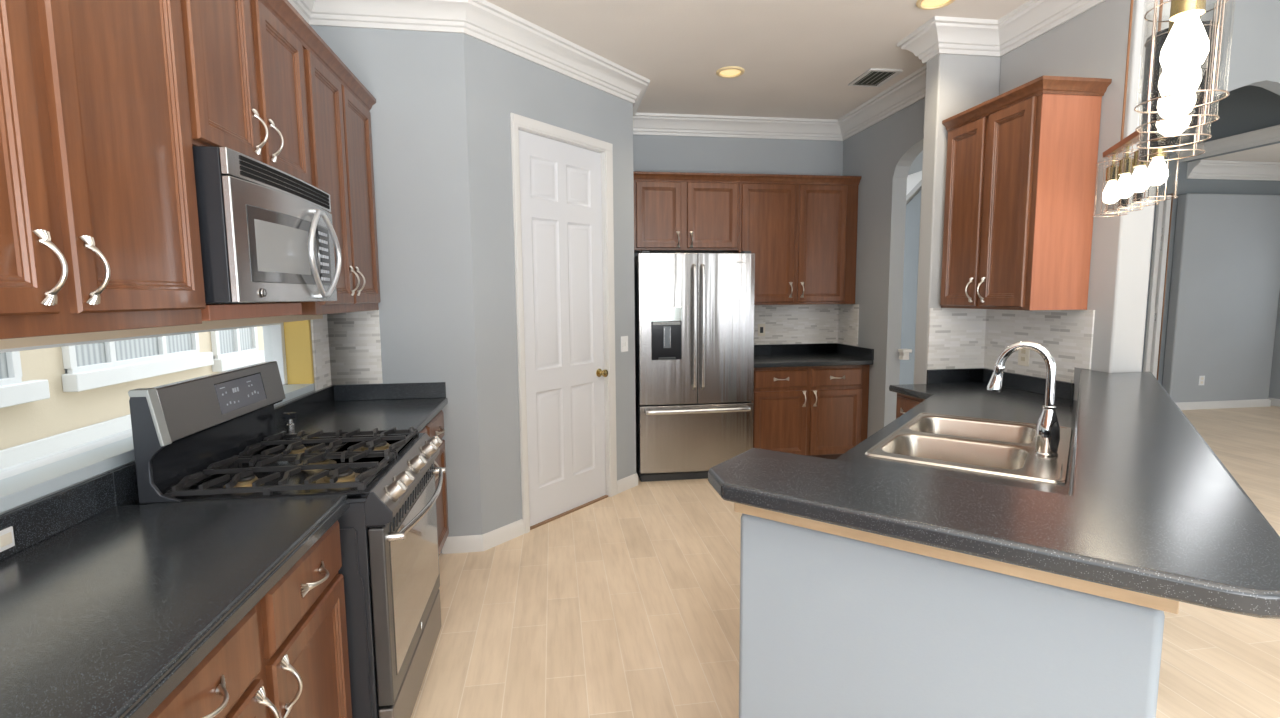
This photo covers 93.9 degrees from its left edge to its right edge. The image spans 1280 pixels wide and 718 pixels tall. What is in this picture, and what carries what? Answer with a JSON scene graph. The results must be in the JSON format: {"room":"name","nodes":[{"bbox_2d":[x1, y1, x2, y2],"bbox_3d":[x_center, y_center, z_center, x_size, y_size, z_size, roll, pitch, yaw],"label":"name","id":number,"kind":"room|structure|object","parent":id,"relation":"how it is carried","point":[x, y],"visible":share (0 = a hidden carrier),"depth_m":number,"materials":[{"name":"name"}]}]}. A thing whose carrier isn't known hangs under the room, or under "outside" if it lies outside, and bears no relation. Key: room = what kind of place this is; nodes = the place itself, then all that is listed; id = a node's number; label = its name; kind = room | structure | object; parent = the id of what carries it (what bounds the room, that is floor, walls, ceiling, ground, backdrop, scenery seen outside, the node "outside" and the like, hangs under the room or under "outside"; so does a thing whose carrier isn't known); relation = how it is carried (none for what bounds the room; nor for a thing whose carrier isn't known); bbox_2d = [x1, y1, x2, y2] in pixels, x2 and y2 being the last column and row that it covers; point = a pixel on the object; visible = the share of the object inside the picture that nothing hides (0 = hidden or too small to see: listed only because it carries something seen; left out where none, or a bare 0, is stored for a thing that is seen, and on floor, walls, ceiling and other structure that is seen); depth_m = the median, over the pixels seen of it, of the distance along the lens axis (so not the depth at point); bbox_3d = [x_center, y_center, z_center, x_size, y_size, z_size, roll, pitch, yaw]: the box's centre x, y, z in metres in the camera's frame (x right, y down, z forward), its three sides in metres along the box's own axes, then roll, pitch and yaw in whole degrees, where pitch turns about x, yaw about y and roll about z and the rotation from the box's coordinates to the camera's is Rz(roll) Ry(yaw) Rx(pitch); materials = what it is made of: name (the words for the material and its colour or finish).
{"room":"kitchen","nodes":[
{"label":"kitchen","id":0,"kind":"room"},
{"bbox_2d":[0,303,327,514],"bbox_3d":[-1.325,-0.031,0.020,0.200,3.000,6.827,-1,6,-8],"label":"wall","id":1,"kind":"structure","parent":0,"point":[287,401],"depth_m":1.62,"materials":[{"name":"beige paint"}]},
{"bbox_2d":[0,473,115,559],"bbox_3d":[-1.263,0.474,0.456,0.017,0.092,2.364,-1,6,-8],"label":"backsplash","id":2,"kind":"structure","parent":1,"relation":"attached to","point":[34,522],"depth_m":1.43,"materials":[{"name":"black stone"}]},
{"bbox_2d":[0,0,205,338],"bbox_3d":[-1.224,-0.593,1.090,0.328,1.101,0.910,-1,6,-8],"label":"upper cabinet","id":3,"kind":"object","parent":1,"relation":"attached to","point":[99,223],"visible":1,"depth_m":1.23,"materials":[{"name":"brown wood"}]},
{"bbox_2d":[107,462,146,505],"bbox_3d":[-1.489,0.338,2.002,0.017,0.142,0.770,-1,6,-8],"label":"backsplash strip","id":4,"kind":"object","parent":1,"relation":"attached to","point":[124,478],"visible":0.23,"depth_m":1.66,"materials":[{"name":"black stone"}]},
{"bbox_2d":[0,314,322,512],"bbox_3d":[-1.484,0.148,1.193,0.212,0.400,3.954,-1,6,-8],"label":"window","id":5,"kind":"structure","parent":1,"relation":"in","point":[22,483],"depth_m":1.70,"materials":[{"name":"white plastic"}]},
{"bbox_2d":[180,0,310,183],"bbox_3d":[-1.348,-0.917,1.902,0.328,0.626,0.790,-1,6,-8],"label":"upper cabinet","id":6,"kind":"object","parent":1,"relation":"attached to","point":[244,65],"visible":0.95,"depth_m":1.86,"materials":[{"name":"brown wood"}]},
{"bbox_2d":[192,146,341,320],"bbox_3d":[-1.289,-0.368,1.956,0.433,0.462,0.752,-1,6,-8],"label":"microwave","id":7,"kind":"object","parent":6,"relation":"attached to","point":[267,234],"depth_m":1.74,"materials":[{"name":"silver metal"}]},
{"bbox_2d":[263,26,380,314],"bbox_3d":[-1.465,-0.766,2.743,0.328,1.101,0.868,-1,6,-8],"label":"upper cabinet","id":8,"kind":"object","parent":1,"relation":"attached to","point":[338,105],"visible":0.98,"depth_m":2.70,"materials":[{"name":"brown wood"}]},
{"bbox_2d":[274,382,445,428],"bbox_3d":[-1.318,0.224,2.858,0.604,0.087,0.895,-1,6,-8],"label":"backsplash","id":9,"kind":"structure","parent":1,"relation":"attached to","point":[304,405],"depth_m":3.25,"materials":[{"name":"black stone"}]},
{"bbox_2d":[310,25,481,552],"bbox_3d":[-1.315,-0.379,3.311,0.774,3.000,0.120,-1,6,-8],"label":"wall","id":10,"kind":"structure","parent":0,"point":[416,79],"depth_m":3.23,"materials":[{"name":"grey paint"}]},
{"bbox_2d":[311,310,382,390],"bbox_3d":[-1.536,-0.052,3.144,0.272,0.400,0.211,-1,6,-8],"label":"tile backsplash","id":11,"kind":"structure","parent":10,"relation":"attached to","point":[346,347],"depth_m":3.23,"materials":[{"name":"tile"}]},
{"bbox_2d":[464,34,635,534],"bbox_3d":[-0.530,-0.451,3.930,0.120,3.000,1.475,4,8,37],"label":"wall","id":12,"kind":"structure","parent":0,"point":[499,83],"depth_m":3.51,"materials":[{"name":"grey paint"}]},
{"bbox_2d":[442,519,523,553],"bbox_3d":[-0.900,1.056,3.517,0.501,0.095,0.114,-5,7,-34],"label":"baseboard","id":13,"kind":"structure","parent":12,"relation":"attached to","point":[471,543],"depth_m":3.45,"materials":[{"name":"white paint"}]},
{"bbox_2d":[510,113,616,533],"bbox_3d":[-0.489,-0.211,3.958,0.159,2.515,0.918,4,8,37],"label":"door","id":14,"kind":"structure","parent":12,"relation":"in","point":[562,179],"depth_m":3.92,"materials":[{"name":"white paint"}]},
{"bbox_2d":[621,336,627,351],"bbox_3d":[-0.112,-0.111,4.415,0.012,0.115,0.082,4,8,37],"label":"light switch","id":15,"kind":"object","parent":12,"relation":"attached to","point":[624,339],"visible":1,"depth_m":4.41,"materials":[{"name":"white plastic"}]},
{"bbox_2d":[617,472,637,493],"bbox_3d":[-0.080,0.938,4.571,0.069,0.095,0.342,2,7,24],"label":"baseboard","id":16,"kind":"structure","parent":12,"relation":"attached to","point":[631,481],"depth_m":4.52,"materials":[{"name":"white paint"}]},
{"bbox_2d":[633,135,842,344],"bbox_3d":[0.854,-0.630,5.511,2.271,3.000,0.120,-1,6,-8],"label":"wall","id":17,"kind":"structure","parent":0,"point":[651,153],"depth_m":5.33,"materials":[{"name":"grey paint"}]},
{"bbox_2d":[633,171,740,252],"bbox_3d":[0.344,-1.241,5.123,0.970,0.630,0.362,-1,6,-8],"label":"upper cabinet","id":18,"kind":"object","parent":17,"relation":"attached to","point":[675,212],"visible":0.96,"depth_m":4.99,"materials":[{"name":"brown wood"}]},
{"bbox_2d":[730,174,860,304],"bbox_3d":[1.357,-1.034,5.293,1.071,1.096,0.362,-1,6,-8],"label":"upper cabinet","id":19,"kind":"object","parent":17,"relation":"attached to","point":[801,230],"visible":0.98,"depth_m":5.16,"materials":[{"name":"brown wood"}]},
{"bbox_2d":[754,304,858,345],"bbox_3d":[1.360,-0.303,5.367,1.084,0.368,0.375,-1,6,-8],"label":"tile backsplash","id":20,"kind":"structure","parent":17,"relation":"attached to","point":[809,323],"depth_m":5.55,"materials":[{"name":"tile"}]},
{"bbox_2d":[758,324,764,335],"bbox_3d":[1.121,-0.268,5.512,0.070,0.115,0.008,-1,6,-8],"label":"wall outlet","id":21,"kind":"object","parent":20,"relation":"attached to","point":[761,327],"visible":1,"depth_m":5.51,"materials":[{"name":"beige plastic"}]},
{"bbox_2d":[754,343,873,359],"bbox_3d":[1.393,-0.057,5.257,1.065,0.095,0.648,-1,6,-8],"label":"backsplash","id":22,"kind":"structure","parent":17,"relation":"attached to","point":[823,348],"depth_m":5.55,"materials":[{"name":"black stone"}]},
{"bbox_2d":[486,0,1028,119],"bbox_3d":[0.477,-1.730,1.108,4.340,0.120,8.800,-1,6,-8],"label":"ceiling","id":23,"kind":"structure","parent":0,"point":[798,58],"depth_m":3.67,"materials":[{"name":"white paint"}]},
{"bbox_2d":[716,66,744,77],"bbox_3d":[0.626,-1.986,4.141,0.196,0.012,0.196,-1,6,-8],"label":"recessed light","id":24,"kind":"object","parent":23,"relation":"in","point":[730,71],"visible":1,"depth_m":4.13,"materials":[{"name":"beige"}]},
{"bbox_2d":[848,68,902,86],"bbox_3d":[1.677,-2.008,4.272,0.244,0.012,0.320,-1,6,-8],"label":"ceiling vent","id":25,"kind":"object","parent":23,"relation":"in","point":[873,77],"visible":1,"depth_m":4.26,"materials":[{"name":"metal"}]},
{"bbox_2d":[916,0,954,9],"bbox_3d":[1.564,-1.889,3.151,0.196,0.012,0.196,-1,6,-8],"label":"recessed light","id":26,"kind":"object","parent":23,"relation":"in","point":[922,4],"visible":1,"depth_m":3.19,"materials":[{"name":"beige"}]},
{"bbox_2d":[1092,0,1182,216],"bbox_3d":[1.990,-1.212,2.369,0.128,1.201,0.651,2,7,22],"label":"linear pendant","id":27,"kind":"object","parent":23,"relation":"hanging from","point":[1157,173],"visible":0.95,"depth_m":2.35,"materials":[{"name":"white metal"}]},
{"bbox_2d":[1106,153,1119,181],"bbox_3d":[2.087,-0.846,2.635,0.047,0.117,0.048,2,7,22],"label":"socket","id":28,"kind":"object","parent":27,"relation":"attached to","point":[1112,177],"depth_m":2.62,"materials":[{"name":"gold metal"}]},
{"bbox_2d":[1118,145,1133,174],"bbox_3d":[2.025,-0.830,2.486,0.047,0.117,0.048,2,7,22],"label":"socket","id":29,"kind":"object","parent":27,"relation":"attached to","point":[1127,160],"depth_m":2.48,"materials":[{"name":"gold metal"}]},
{"bbox_2d":[1133,135,1149,167],"bbox_3d":[1.962,-0.813,2.336,0.047,0.117,0.048,2,7,22],"label":"socket","id":30,"kind":"object","parent":27,"relation":"attached to","point":[1143,152],"depth_m":2.33,"materials":[{"name":"gold metal"}]},
{"bbox_2d":[1150,133,1167,158],"bbox_3d":[1.900,-0.797,2.186,0.047,0.117,0.048,2,7,22],"label":"socket","id":31,"kind":"object","parent":27,"relation":"attached to","point":[1159,142],"depth_m":2.17,"materials":[{"name":"gold metal"}]},
{"bbox_2d":[1134,0,1229,161],"bbox_3d":[1.151,-1.084,1.230,0.129,1.201,0.722,5,8,40],"label":"linear pendant","id":32,"kind":"object","parent":23,"relation":"hanging from","point":[1186,46],"visible":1,"depth_m":1.15,"materials":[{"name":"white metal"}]},
{"bbox_2d":[1168,15,1200,34],"bbox_3d":[1.094,-0.686,1.200,0.047,0.117,0.048,5,8,40],"label":"bulb","id":33,"kind":"object","parent":32,"relation":"attached to","point":[1171,23],"depth_m":1.20,"materials":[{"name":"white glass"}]},
{"bbox_2d":[1169,0,1205,21],"bbox_3d":[0.974,-0.670,1.058,0.047,0.117,0.048,5,8,40],"label":"socket","id":34,"kind":"object","parent":32,"relation":"attached to","point":[1180,10],"depth_m":1.05,"materials":[{"name":"gold metal"}]},
{"bbox_2d":[411,406,1279,717],"bbox_3d":[3.285,1.137,3.343,11.200,0.100,11.800,-1,6,-8],"label":"floor","id":35,"kind":"structure","parent":0,"point":[626,604],"depth_m":2.66,"materials":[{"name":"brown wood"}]},
{"bbox_2d":[147,520,351,717],"bbox_3d":[-1.057,0.911,1.244,0.631,0.865,0.966,-1,6,-8],"label":"base cabinet","id":36,"kind":"object","parent":35,"relation":"on","point":[287,657],"visible":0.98,"depth_m":1.35,"materials":[{"name":"brown wood"}]},
{"bbox_2d":[128,361,445,717],"bbox_3d":[-1.084,0.643,2.093,0.735,1.220,0.771,-1,6,-8],"label":"gas range","id":37,"kind":"object","parent":35,"relation":"on","point":[203,438],"visible":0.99,"depth_m":1.85,"materials":[{"name":"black metal"}]},
{"bbox_2d":[150,433,424,503],"bbox_3d":[-1.118,0.367,2.059,0.584,0.033,0.770,-1,6,-8],"label":"cooktop","id":38,"kind":"object","parent":37,"relation":"in","point":[369,492],"depth_m":1.89,"materials":[{"name":"black metal"}]},
{"bbox_2d":[419,410,448,554],"bbox_3d":[-1.301,0.736,2.913,0.631,0.865,0.888,-1,6,-8],"label":"base cabinet","id":39,"kind":"object","parent":35,"relation":"on","point":[435,427],"visible":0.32,"depth_m":3.22,"materials":[{"name":"brown wood"}]},
{"bbox_2d":[266,382,447,446],"bbox_3d":[-1.314,0.242,2.860,0.612,0.125,0.895,-1,6,-8],"label":"countertop","id":40,"kind":"structure","parent":39,"relation":"on","point":[366,407],"depth_m":2.97,"materials":[{"name":"black stone"}]},
{"bbox_2d":[282,412,297,433],"bbox_3d":[-1.410,0.265,2.414,0.048,0.099,0.040,-1,6,-8],"label":"gas valve","id":41,"kind":"object","parent":40,"relation":"on","point":[289,417],"visible":0.89,"depth_m":2.40,"materials":[{"name":"silver metal"}]},
{"bbox_2d":[634,251,754,481],"bbox_3d":[0.399,0.033,4.987,0.918,1.799,0.822,-1,6,-8],"label":"refrigerator","id":42,"kind":"object","parent":35,"relation":"on","point":[694,312],"visible":0.97,"depth_m":4.64,"materials":[{"name":"grey metal"}]},
{"bbox_2d":[751,365,869,459],"bbox_3d":[1.397,0.460,5.311,1.055,0.865,0.642,-1,6,-8],"label":"base cabinet","id":43,"kind":"object","parent":35,"relation":"on","point":[815,411],"visible":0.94,"depth_m":5.03,"materials":[{"name":"brown wood"}]},
{"bbox_2d":[754,343,873,367],"bbox_3d":[1.393,-0.038,5.259,1.065,0.133,0.648,-1,6,-8],"label":"countertop","id":44,"kind":"structure","parent":43,"relation":"on","point":[823,354],"depth_m":5.32,"materials":[{"name":"black stone"}]},
{"bbox_2d":[896,393,924,418],"bbox_3d":[1.819,0.638,3.593,0.557,0.865,0.300,-1,6,-8],"label":"base cabinet","id":45,"kind":"object","parent":35,"relation":"on","point":[905,403],"visible":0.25,"depth_m":3.56,"materials":[{"name":"brown wood"}]},
{"bbox_3d":[-0.887,1.033,0.078,0.631,0.865,1.396,-1,6,-8],"label":"base cabinet","id":46,"kind":"object","parent":35,"relation":"on","visible":0},
{"bbox_2d":[0,473,349,717],"bbox_3d":[-0.967,0.488,0.502,0.616,0.134,2.366,-1,6,-8],"label":"countertop","id":47,"kind":"structure","parent":46,"relation":"on","point":[106,608],"depth_m":1.17,"materials":[{"name":"black stone"}]},
{"bbox_2d":[0,526,14,551],"bbox_3d":[-1.369,0.394,1.263,0.007,0.045,0.100,-1,6,-8],"label":"wall outlet","id":48,"kind":"object","parent":47,"relation":"attached to","point":[7,541],"visible":1,"depth_m":1.29,"materials":[{"name":"white plastic"}]},
{"bbox_2d":[0,532,11,547],"bbox_3d":[-1.370,0.391,1.291,0.002,0.025,0.028,-1,6,-8],"label":"socket","id":49,"kind":"object","parent":48,"relation":"attached to","point":[5,537],"depth_m":1.29,"materials":[{"name":"beige plastic"}]},
{"bbox_2d":[899,190,920,384],"bbox_3d":[2.706,-0.646,6.374,0.100,2.820,2.500,-1,6,-8],"label":"wall","id":50,"kind":"structure","parent":0,"point":[913,207],"depth_m":5.99,"materials":[{"name":"paint"}]},
{"bbox_2d":[906,180,921,203],"bbox_3d":[2.699,-1.507,6.283,0.160,1.225,2.580,-1,6,-8],"label":"cap","id":51,"kind":"object","parent":50,"relation":"attached to","point":[917,188],"depth_m":5.85,"materials":[{"name":"grey paint"}]},
{"bbox_2d":[908,150,922,174],"bbox_3d":[3.069,-1.276,6.209,0.100,4.100,4.400,-1,6,-8],"label":"wall","id":52,"kind":"structure","parent":0,"point":[916,166],"depth_m":6.40,"materials":[{"name":"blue paint"}]},
{"bbox_2d":[906,171,921,194],"bbox_3d":[2.997,-1.814,6.548,0.120,0.400,0.800,-1,6,-8],"label":"trim","id":53,"kind":"structure","parent":52,"relation":"attached to","point":[913,179],"depth_m":6.45,"materials":[{"name":"white paint"}]},
{"bbox_2d":[739,513,1164,717],"bbox_3d":[1.236,0.734,2.122,0.699,0.994,2.473,4,8,37],"label":"wall","id":54,"kind":"structure","parent":0,"point":[832,626],"depth_m":1.09,"materials":[{"name":"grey paint"}]},
{"bbox_2d":[914,54,1000,383],"bbox_3d":[2.034,-0.453,3.738,0.570,3.000,0.135,-1,6,-8],"label":"wall pier","id":55,"kind":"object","parent":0,"point":[955,84],"visible":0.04,"depth_m":3.58,"materials":[{"name":"grey paint"}]},
{"bbox_2d":[840,0,1170,437],"bbox_3d":[2.158,-0.506,4.234,0.180,3.000,2.796,-1,6,-8],"label":"wall","id":56,"kind":"structure","parent":0,"point":[1093,43],"depth_m":3.01,"materials":[{"name":"grey paint"}]},
{"bbox_2d":[288,0,1105,140],"bbox_3d":[0.622,-1.600,1.146,4.048,0.150,8.206,-1,6,-8],"label":"trim","id":57,"kind":"structure","parent":56,"relation":"attached to","point":[482,20],"depth_m":3.47,"materials":[{"name":"white paint"}]},
{"bbox_2d":[898,349,911,359],"bbox_3d":[2.132,-0.036,4.812,0.080,0.085,0.075,-1,6,-8],"label":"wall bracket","id":58,"kind":"object","parent":56,"relation":"attached to","point":[904,353],"visible":1,"depth_m":4.79,"materials":[{"name":"white paint"}]},
{"bbox_2d":[926,368,1073,399],"bbox_3d":[2.007,0.139,3.388,0.390,0.087,0.662,-1,6,-8],"label":"backsplash","id":59,"kind":"structure","parent":56,"relation":"attached to","point":[1065,390],"depth_m":3.54,"materials":[{"name":"black stone"}]},
{"bbox_2d":[927,308,1094,382],"bbox_3d":[2.012,-0.089,3.322,0.386,0.377,0.749,-1,6,-8],"label":"tile backsplash","id":60,"kind":"structure","parent":56,"relation":"attached to","point":[958,338],"depth_m":3.51,"materials":[{"name":"tile"}]},
{"bbox_2d":[1018,349,1029,365],"bbox_3d":[2.183,-0.019,3.402,0.008,0.115,0.078,-1,6,-8],"label":"wall outlet","id":61,"kind":"object","parent":60,"relation":"attached to","point":[1023,354],"visible":0.88,"depth_m":3.40,"materials":[{"name":"beige plastic"}]},
{"bbox_2d":[940,75,1111,309],"bbox_3d":[2.010,-0.822,3.236,0.379,1.096,0.734,-1,6,-8],"label":"upper cabinet","id":62,"kind":"object","parent":56,"relation":"attached to","point":[1021,169],"visible":1,"depth_m":2.98,"materials":[{"name":"brown wood"}]},
{"bbox_2d":[1141,133,1279,384],"bbox_3d":[5.599,-1.403,7.211,5.200,4.100,0.130,-1,6,-8],"label":"wall","id":63,"kind":"structure","parent":0,"point":[1203,186],"depth_m":7.28,"materials":[{"name":"paint"}]},
{"bbox_2d":[1143,193,1173,379],"bbox_3d":[6.293,-0.673,7.288,0.150,2.620,0.072,-1,6,-8],"label":"trim","id":64,"kind":"structure","parent":63,"relation":"in","point":[1163,215],"depth_m":7.25,"materials":[{"name":"white paint"}]},
{"bbox_2d":[1162,193,1279,402],"bbox_3d":[7.227,-0.692,7.396,1.460,2.620,0.120,-1,6,-8],"label":"wall","id":65,"kind":"structure","parent":0,"point":[1225,285],"depth_m":7.32,"materials":[{"name":"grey paint"}]},
{"bbox_2d":[1198,376,1204,384],"bbox_3d":[6.947,0.266,7.389,0.080,0.120,0.008,-1,6,-8],"label":"wall outlet","id":66,"kind":"object","parent":65,"relation":"attached to","point":[1201,378],"visible":1,"depth_m":7.39,"materials":[{"name":"white plastic"}]},
{"bbox_2d":[1182,85,1279,161],"bbox_3d":[7.211,-2.429,2.513,0.100,1.100,9.370,-1,6,-8],"label":"beam","id":67,"kind":"structure","parent":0,"point":[1248,108],"depth_m":6.57,"materials":[{"name":"paint"}]},
{"bbox_2d":[1192,143,1279,161],"bbox_3d":[7.982,-1.950,2.676,1.450,0.100,9.370,-1,6,-8],"label":"ceiling","id":68,"kind":"structure","parent":0,"point":[1270,153],"depth_m":6.85,"materials":[{"name":"white paint"}]},
{"bbox_2d":[1195,0,1279,103],"bbox_3d":[5.273,-2.557,5.076,3.000,1.350,0.120,-1,6,-8],"label":"wall header","id":69,"kind":"structure","parent":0,"point":[1250,45],"depth_m":4.98,"materials":[{"name":"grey paint"}]},
{"bbox_2d":[1176,125,1279,161],"bbox_3d":[7.116,-1.959,2.599,0.085,0.150,9.270,-1,6,-8],"label":"trim","id":70,"kind":"structure","parent":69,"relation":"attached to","point":[1271,134],"depth_m":6.57,"materials":[{"name":"white paint"}]},
{"bbox_2d":[1268,290,1279,398],"bbox_3d":[8.796,-0.964,2.797,0.150,4.100,9.570,-1,6,-8],"label":"wall","id":71,"kind":"structure","parent":0,"point":[1274,388],"depth_m":7.56,"materials":[{"name":"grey paint"}]},
{"bbox_2d":[1176,398,1279,409],"bbox_3d":[6.219,1.073,2.785,5.050,0.095,9.270,-1,6,-8],"label":"baseboard","id":72,"kind":"structure","parent":71,"relation":"attached to","point":[1268,402],"depth_m":7.47,"materials":[{"name":"white paint"}]},
{"bbox_2d":[1186,160,1279,180],"bbox_3d":[7.976,-1.809,2.741,1.450,0.188,9.270,-1,6,-8],"label":"trim","id":73,"kind":"structure","parent":71,"relation":"attached to","point":[1200,169],"depth_m":7.21,"materials":[{"name":"white paint"}]},
{"bbox_3d":[0.956,0.773,2.382,0.127,0.865,1.880,4,8,37],"label":"base cabinet","id":74,"kind":"object","parent":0,"visible":0},
{"bbox_2d":[835,368,1076,494],"bbox_3d":[1.306,0.249,2.586,0.932,0.125,2.876,4,8,37],"label":"countertop","id":75,"kind":"structure","parent":74,"relation":"on","point":[956,392],"depth_m":2.94,"materials":[{"name":"black stone"}]},
{"bbox_2d":[865,413,1072,483],"bbox_3d":[1.268,0.392,2.262,0.576,0.182,0.888,4,8,37],"label":"sink","id":76,"kind":"object","parent":75,"relation":"in","point":[990,446],"visible":0.55,"depth_m":2.25,"materials":[{"name":"silver metal"}]},
{"bbox_2d":[708,369,1279,618],"bbox_3d":[1.300,0.239,2.108,0.937,0.167,2.747,4,8,37],"label":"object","id":77,"kind":"structure","parent":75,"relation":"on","point":[1150,516],"depth_m":1.09,"materials":[{"name":"black stone"}]},
{"bbox_2d":[987,341,1059,456],"bbox_3d":[1.320,0.130,2.055,0.214,0.385,0.114,1,6,17],"label":"faucet","id":78,"kind":"object","parent":75,"relation":"on","point":[1047,430],"visible":1,"depth_m":2.01,"materials":[{"name":"silver metal"}]},
{"label":"outside","id":79,"kind":"structure","parent":0,"visible":0},
{"bbox_3d":[-4.392,1.274,4.571,4.550,0.100,22.000,-1,6,-8],"label":"ground","id":80,"kind":"structure","parent":79,"visible":0},
{"bbox_2d":[0,326,264,469],"bbox_3d":[-4.286,-0.867,4.362,0.400,4.200,18.000,-1,6,-8],"label":"house","id":81,"kind":"structure","parent":80,"relation":"on","point":[55,399],"depth_m":4.50,"materials":[{"name":"beige paint"}]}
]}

